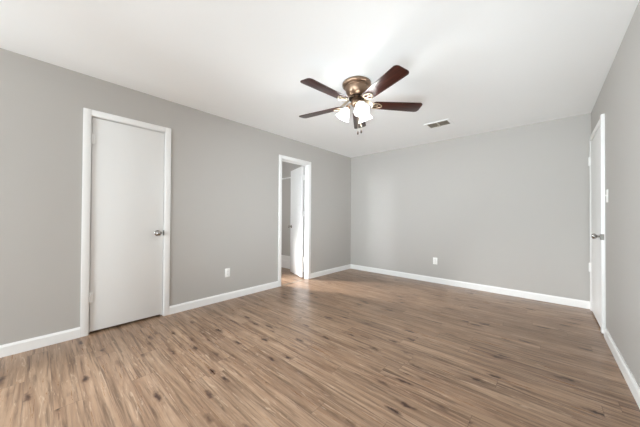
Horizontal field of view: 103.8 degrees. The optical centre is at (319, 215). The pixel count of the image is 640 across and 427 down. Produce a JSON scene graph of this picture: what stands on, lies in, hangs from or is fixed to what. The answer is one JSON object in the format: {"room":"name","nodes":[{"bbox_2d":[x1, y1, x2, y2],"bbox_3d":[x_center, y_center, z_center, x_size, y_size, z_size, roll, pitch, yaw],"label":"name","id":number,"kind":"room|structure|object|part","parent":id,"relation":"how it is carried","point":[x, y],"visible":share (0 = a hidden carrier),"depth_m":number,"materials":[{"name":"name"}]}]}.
{"room":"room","nodes":[
{"label":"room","id":0,"kind":"room"},
{"bbox_2d":[0,48,350,344],"bbox_3d":[-2.096,-0.093,2.521,0.090,2.440,8.200,0,-1,42],"label":"wall","id":1,"kind":"structure","parent":0,"point":[225,172],"depth_m":2.68,"materials":[{"name":"grey paint"}]},
{"bbox_2d":[80,108,170,336],"bbox_3d":[-1.992,0.067,2.624,0.106,2.124,0.735,0,-1,42],"label":"door frame","id":2,"kind":"structure","parent":1,"relation":"attached to","point":[88,114],"depth_m":2.37,"materials":[{"name":"white wood"}]},
{"bbox_2d":[89,117,163,331],"bbox_3d":[-1.961,0.088,2.591,0.103,2.037,0.613,0,-1,42],"label":"door","id":3,"kind":"structure","parent":1,"relation":"in","point":[127,162],"depth_m":2.58,"materials":[{"name":"white wood"}]},
{"bbox_2d":[0,264,350,357],"bbox_3d":[-2.064,1.081,2.476,0.014,0.093,8.200,0,-1,42],"label":"baseboard","id":4,"kind":"structure","parent":1,"relation":"attached to","point":[54,338],"depth_m":2.89,"materials":[{"name":"white wood"}]},
{"bbox_2d":[225,268,229,276],"bbox_3d":[-1.248,0.776,3.389,0.009,0.118,0.072,0,-1,42],"label":"wall outlet","id":5,"kind":"object","parent":1,"relation":"attached to","point":[227,270],"visible":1,"depth_m":3.38,"materials":[{"name":"white plastic"}]},
{"bbox_2d":[278,155,310,286],"bbox_3d":[-0.457,0.090,4.344,0.122,2.127,0.741,0,-1,42],"label":"door frame","id":6,"kind":"structure","parent":1,"relation":"attached to","point":[307,165],"depth_m":4.54,"materials":[{"name":"white wood"}]},
{"bbox_2d":[288,166,304,277],"bbox_3d":[-0.450,0.122,4.865,0.171,2.048,0.616,1,-1,-27],"label":"door","id":7,"kind":"structure","parent":1,"relation":"in","point":[297,175],"depth_m":4.81,"materials":[{"name":"white wood"}]},
{"bbox_2d":[281,161,303,256],"bbox_3d":[-0.610,-0.057,5.482,1.660,2.440,0.090,0,-1,42],"label":"wall","id":8,"kind":"structure","parent":0,"point":[287,167],"depth_m":5.53,"materials":[{"name":"grey paint"}]},
{"bbox_2d":[281,255,303,271],"bbox_3d":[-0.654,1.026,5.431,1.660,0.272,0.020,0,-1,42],"label":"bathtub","id":9,"kind":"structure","parent":8,"relation":"attached to","point":[285,260],"depth_m":5.51,"materials":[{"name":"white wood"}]},
{"bbox_2d":[0,0,638,157],"bbox_3d":[-0.707,-1.365,1.292,3.803,0.100,8.380,0,-1,42],"label":"ceiling","id":10,"kind":"structure","parent":0,"point":[482,66],"depth_m":2.03,"materials":[{"name":"white paint"}]},
{"bbox_2d":[299,65,421,134],"bbox_3d":[0.326,-1.046,2.460,1.269,0.505,1.251,0,-1,42],"label":"ceiling fan","id":11,"kind":"object","parent":10,"relation":"hanging from","point":[358,89],"visible":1,"depth_m":2.39,"materials":[{"name":"brown wood"}]},
{"bbox_3d":[0.005,-1.093,2.680,0.492,0.006,0.146,0,10,30],"label":"blade","id":12,"kind":"part","parent":11,"relation":"part of","materials":[{"name":"brown wood"}]},
{"bbox_3d":[0.053,-1.097,2.199,0.492,0.006,0.146,1,10,-42],"label":"blade","id":13,"kind":"part","parent":11,"relation":"part of","materials":[{"name":"brown wood"}]},
{"bbox_3d":[0.225,-1.008,2.519,0.142,0.149,0.149,0,-1,42],"label":"lamp shade","id":14,"kind":"part","parent":11,"relation":"part of","materials":[{"name":"white glass"}]},
{"bbox_3d":[0.447,-1.088,2.875,0.146,0.006,0.492,-11,-3,12],"label":"blade","id":15,"kind":"part","parent":11,"relation":"part of","materials":[{"name":"brown wood"}]},
{"bbox_3d":[0.381,-1.029,2.356,0.065,0.090,0.059,0,-1,42],"label":"bulb","id":16,"kind":"part","parent":11,"relation":"part of","materials":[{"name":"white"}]},
{"bbox_3d":[0.388,-1.009,2.330,0.141,0.149,0.146,0,-1,42],"label":"lamp shade","id":17,"kind":"part","parent":11,"relation":"part of","materials":[{"name":"white glass"}]},
{"bbox_3d":[0.467,-1.006,2.569,0.142,0.149,0.142,0,-1,5],"label":"lamp shade","id":18,"kind":"part","parent":11,"relation":"part of","materials":[{"name":"white glass"}]},
{"bbox_3d":[0.525,-1.095,2.097,0.146,0.006,0.492,12,-5,-23],"label":"blade","id":19,"kind":"part","parent":11,"relation":"part of","materials":[{"name":"brown wood"}]},
{"bbox_3d":[0.769,-1.090,2.514,0.492,0.006,0.146,0,-11,-6],"label":"blade","id":20,"kind":"part","parent":11,"relation":"part of","materials":[{"name":"brown wood"}]},
{"bbox_2d":[424,119,453,128],"bbox_3d":[1.667,-1.276,3.526,0.330,0.010,0.236,0,-1,42],"label":"ceiling vent","id":21,"kind":"object","parent":10,"relation":"in","point":[445,122],"visible":1,"depth_m":3.52,"materials":[{"name":"white metal"}]},
{"bbox_2d":[0,267,639,426],"bbox_3d":[-1.035,1.175,1.550,6.463,0.100,8.380,0,-1,42],"label":"floor","id":22,"kind":"structure","parent":0,"point":[349,347],"depth_m":1.89,"materials":[{"name":"brown wood"}]},
{"bbox_2d":[350,113,590,300],"bbox_3d":[2.056,-0.051,4.362,3.803,2.440,0.090,0,-1,42],"label":"wall","id":23,"kind":"structure","parent":0,"point":[509,208],"depth_m":3.85,"materials":[{"name":"grey paint"}]},
{"bbox_2d":[351,264,589,308],"bbox_3d":[2.014,1.121,4.313,3.595,0.093,0.014,0,-1,42],"label":"baseboard","id":24,"kind":"structure","parent":23,"relation":"attached to","point":[517,293],"depth_m":3.83,"materials":[{"name":"white wood"}]},
{"bbox_2d":[591,0,639,386],"bbox_3d":[0.666,-0.099,0.039,0.090,2.440,8.200,0,-1,42],"label":"wall","id":25,"kind":"structure","parent":0,"point":[618,98],"depth_m":1.83,"materials":[{"name":"grey paint"}]},
{"bbox_2d":[588,127,600,326],"bbox_3d":[3.016,0.119,2.763,0.103,2.041,0.822,0,-1,42],"label":"door","id":26,"kind":"structure","parent":25,"relation":"in","point":[594,160],"depth_m":2.78,"materials":[{"name":"white wood"}]},
{"bbox_3d":[2.765,0.211,2.514,0.062,0.054,0.054,0,-1,42],"label":"knob","id":27,"kind":"part","parent":26,"relation":"part of","materials":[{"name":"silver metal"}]},
{"bbox_2d":[589,114,605,333],"bbox_3d":[3.056,0.096,2.720,0.120,2.128,0.950,0,-1,42],"label":"door frame","id":28,"kind":"structure","parent":25,"relation":"attached to","point":[601,123],"depth_m":2.40,"materials":[{"name":"white wood"}]},
{"bbox_2d":[604,327,639,408],"bbox_3d":[0.620,1.075,0.063,0.014,0.093,8.200,0,-1,42],"label":"baseboard","id":29,"kind":"structure","parent":25,"relation":"attached to","point":[630,380],"depth_m":1.77,"materials":[{"name":"white wood"}]}
]}

